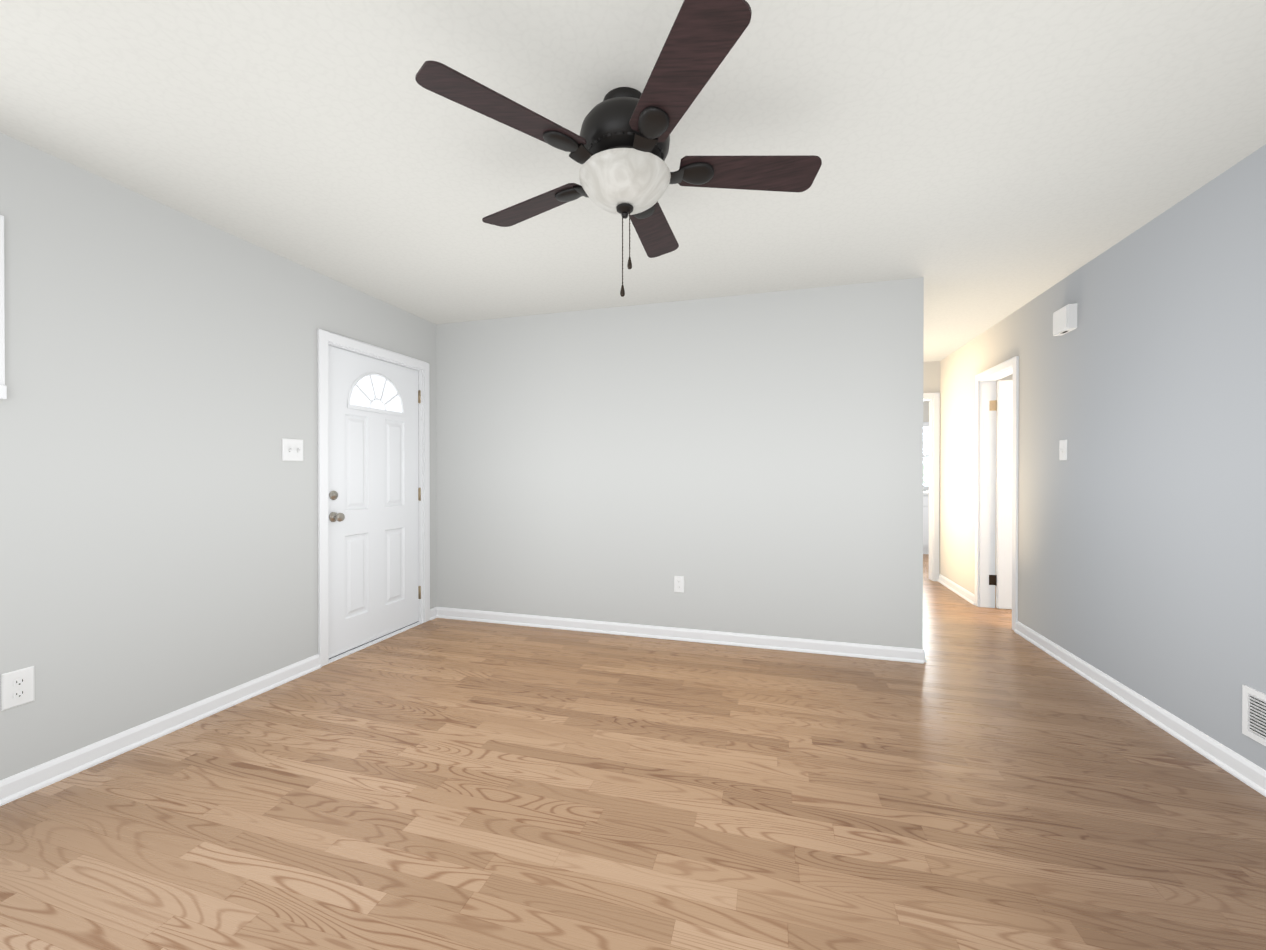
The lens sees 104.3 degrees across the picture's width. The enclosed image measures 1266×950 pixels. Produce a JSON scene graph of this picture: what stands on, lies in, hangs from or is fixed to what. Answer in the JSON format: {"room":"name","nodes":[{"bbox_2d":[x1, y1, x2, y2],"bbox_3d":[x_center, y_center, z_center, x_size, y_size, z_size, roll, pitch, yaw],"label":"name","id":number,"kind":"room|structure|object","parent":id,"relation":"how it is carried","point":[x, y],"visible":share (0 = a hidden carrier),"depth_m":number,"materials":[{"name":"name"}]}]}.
{"room":"empty living room","nodes":[
{"label":"empty living room","id":0,"kind":"room"},
{"bbox_2d":[0,132,436,779],"bbox_3d":[-2.229,0.472,2.263,0.120,3.440,4.108,0,0,16],"label":"wall","id":1,"kind":"structure","parent":0,"point":[158,526],"depth_m":2.21,"materials":[{"name":"grey paint"}]},
{"bbox_2d":[0,215,6,398],"bbox_3d":[-2.497,-0.607,1.266,0.147,0.667,1.119,0,0,16],"label":"window","id":2,"kind":"structure","parent":1,"relation":"in","point":[3,390],"depth_m":1.78,"materials":[{"name":"white"}]},
{"bbox_2d":[1,666,34,710],"bbox_3d":[-2.285,0.792,1.829,0.010,0.133,0.082,0,0,16],"label":"outlet","id":3,"kind":"object","parent":1,"relation":"attached to","point":[17,687],"visible":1,"depth_m":1.82,"materials":[{"name":"white plastic"}]},
{"bbox_2d":[0,654,320,805],"bbox_3d":[-2.311,1.153,1.710,0.025,0.083,2.755,0,0,16],"label":"baseboard","id":4,"kind":"structure","parent":1,"relation":"attached to","point":[27,782],"depth_m":2.17,"materials":[{"name":"white wood"}]},
{"bbox_2d":[282,438,302,460],"bbox_3d":[-1.979,-0.146,2.873,0.025,0.129,0.130,0,0,16],"label":"double light switch","id":5,"kind":"object","parent":1,"relation":"attached to","point":[292,449],"visible":1,"depth_m":2.87,"materials":[{"name":"white plastic"}]},
{"bbox_2d":[317,329,429,666],"bbox_3d":[-1.859,0.140,3.534,0.137,2.093,1.010,0,0,16],"label":"door frame","id":6,"kind":"structure","parent":1,"relation":"attached to","point":[325,339],"depth_m":3.22,"materials":[{"name":"white wood"}]},
{"bbox_2d":[328,345,423,662],"bbox_3d":[-1.838,0.177,3.538,0.154,2.020,0.891,0,0,16],"label":"front door","id":7,"kind":"structure","parent":1,"relation":"in","point":[374,499],"depth_m":3.47,"materials":[{"name":"white"}]},
{"bbox_2d":[430,607,436,619],"bbox_3d":[-1.645,1.143,4.056,0.025,0.083,0.103,0,0,16],"label":"baseboard","id":8,"kind":"structure","parent":1,"relation":"attached to","point":[433,613],"depth_m":4.05,"materials":[{"name":"white wood"}]},
{"bbox_2d":[0,554,1265,949],"bbox_3d":[2.011,1.211,3.822,7.427,0.050,9.420,0,0,16],"label":"floor","id":9,"kind":"structure","parent":0,"point":[986,778],"depth_m":1.73,"materials":[{"name":"laminate"}]},
{"bbox_2d":[923,495,928,553],"bbox_3d":[4.525,0.730,7.456,0.515,0.880,0.630,0,0,16],"label":"base cabinet","id":10,"kind":"object","parent":9,"relation":"on","point":[925,522],"depth_m":7.20,"materials":[{"name":"white wood"}]},
{"bbox_2d":[0,0,1265,361],"bbox_3d":[2.011,-1.294,3.811,7.427,0.080,9.420,0,0,16],"label":"ceiling","id":11,"kind":"structure","parent":0,"point":[986,164],"depth_m":1.78,"materials":[{"name":"paint"}]},
{"bbox_2d":[415,0,821,296],"bbox_3d":[-0.016,-0.923,1.691,1.266,0.645,1.211,0,0,16],"label":"fan","id":12,"kind":"object","parent":11,"relation":"hanging from","point":[618,148],"visible":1,"depth_m":1.51,"materials":[{"name":"brown wood"}]},
{"bbox_2d":[436,277,923,648],"bbox_3d":[0.057,-0.034,3.684,3.740,2.440,0.120,0,0,16],"label":"wall","id":13,"kind":"structure","parent":0,"point":[748,464],"depth_m":3.51,"materials":[{"name":"grey paint"}]},
{"bbox_2d":[674,576,683,592],"bbox_3d":[0.332,0.788,3.542,0.072,0.117,0.009,0,0,16],"label":"outlet","id":14,"kind":"object","parent":13,"relation":"attached to","point":[678,583],"visible":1,"depth_m":3.54,"materials":[{"name":"white plastic"}]},
{"bbox_2d":[437,607,923,663],"bbox_3d":[0.095,1.145,3.603,3.620,0.083,0.025,0,0,16],"label":"baseboard","id":15,"kind":"structure","parent":13,"relation":"attached to","point":[902,654],"depth_m":3.50,"materials":[{"name":"white wood"}]},
{"bbox_2d":[923,401,928,490],"bbox_3d":[4.541,-0.052,7.849,4.600,2.440,0.120,0,0,16],"label":"wall","id":16,"kind":"structure","parent":0,"point":[925,411],"depth_m":7.76,"materials":[{"name":"beige paint"}]},
{"bbox_2d":[923,422,928,489],"bbox_3d":[4.827,-0.298,7.752,1.503,1.073,0.147,0,0,16],"label":"window","id":17,"kind":"structure","parent":16,"relation":"in","point":[925,456],"depth_m":7.80,"materials":[{"name":"white"}]},
{"bbox_2d":[923,361,939,573],"bbox_3d":[2.525,0.457,5.763,2.102,3.440,0.120,0,0,16],"label":"wall","id":18,"kind":"structure","parent":0,"point":[931,377],"depth_m":5.46,"materials":[{"name":"beige paint"}]},
{"bbox_2d":[923,393,939,580],"bbox_3d":[3.006,0.132,5.616,0.837,2.092,0.137,0,0,16],"label":"door frame","id":19,"kind":"structure","parent":18,"relation":"attached to","point":[933,399],"depth_m":5.45,"materials":[{"name":"white wood"}]},
{"bbox_2d":[995,374,1012,586],"bbox_3d":[4.694,-0.040,4.978,2.500,2.440,0.080,0,0,16],"label":"wall","id":20,"kind":"structure","parent":0,"point":[1009,377],"depth_m":5.18,"materials":[{"name":"beige paint"}]},
{"bbox_2d":[940,144,1265,769],"bbox_3d":[2.568,0.472,2.288,0.120,3.440,6.780,0,0,16],"label":"wall","id":21,"kind":"structure","parent":0,"point":[1142,531],"depth_m":2.41,"materials":[{"name":"grey paint"}]},
{"bbox_2d":[938,574,974,604],"bbox_3d":[3.251,1.139,4.963,0.025,0.083,1.027,0,0,16],"label":"baseboard","id":22,"kind":"structure","parent":21,"relation":"attached to","point":[965,594],"depth_m":4.89,"materials":[{"name":"white wood"}]},
{"bbox_2d":[975,356,1018,629],"bbox_3d":[3.066,0.141,4.071,0.137,2.087,0.781,0,0,16],"label":"door frame","id":23,"kind":"structure","parent":21,"relation":"attached to","point":[985,459],"depth_m":4.38,"materials":[{"name":"white wood"}]},
{"bbox_2d":[989,380,1012,608],"bbox_3d":[3.511,0.173,4.304,0.692,2.005,0.124,0,0,16],"label":"hall door","id":24,"kind":"structure","parent":21,"relation":"in","point":[1002,406],"depth_m":4.32,"materials":[{"name":"white wood"}]},
{"bbox_2d":[1059,440,1066,459],"bbox_3d":[2.734,-0.159,3.136,0.025,0.129,0.079,0,0,16],"label":"light switch","id":25,"kind":"object","parent":21,"relation":"attached to","point":[1063,450],"visible":1,"depth_m":3.12,"materials":[{"name":"white plastic"}]},
{"bbox_2d":[1053,303,1076,335],"bbox_3d":[2.706,-0.971,3.083,0.052,0.150,0.170,0,0,16],"label":"box","id":26,"kind":"object","parent":21,"relation":"attached to","point":[1064,319],"visible":1,"depth_m":3.04,"materials":[{"name":"white plastic"}]},
{"bbox_2d":[1014,621,1265,796],"bbox_3d":[2.251,1.154,1.442,0.025,0.083,4.732,0,0,16],"label":"baseboard","id":27,"kind":"structure","parent":21,"relation":"attached to","point":[1241,768],"depth_m":2.33,"materials":[{"name":"white wood"}]},
{"bbox_2d":[1242,685,1265,745],"bbox_3d":[2.336,0.921,1.711,0.009,0.192,0.458,0,0,16],"label":"air vent","id":28,"kind":"object","parent":21,"relation":"in","point":[1253,714],"visible":1,"depth_m":1.89,"materials":[{"name":"white metal"}]}
]}

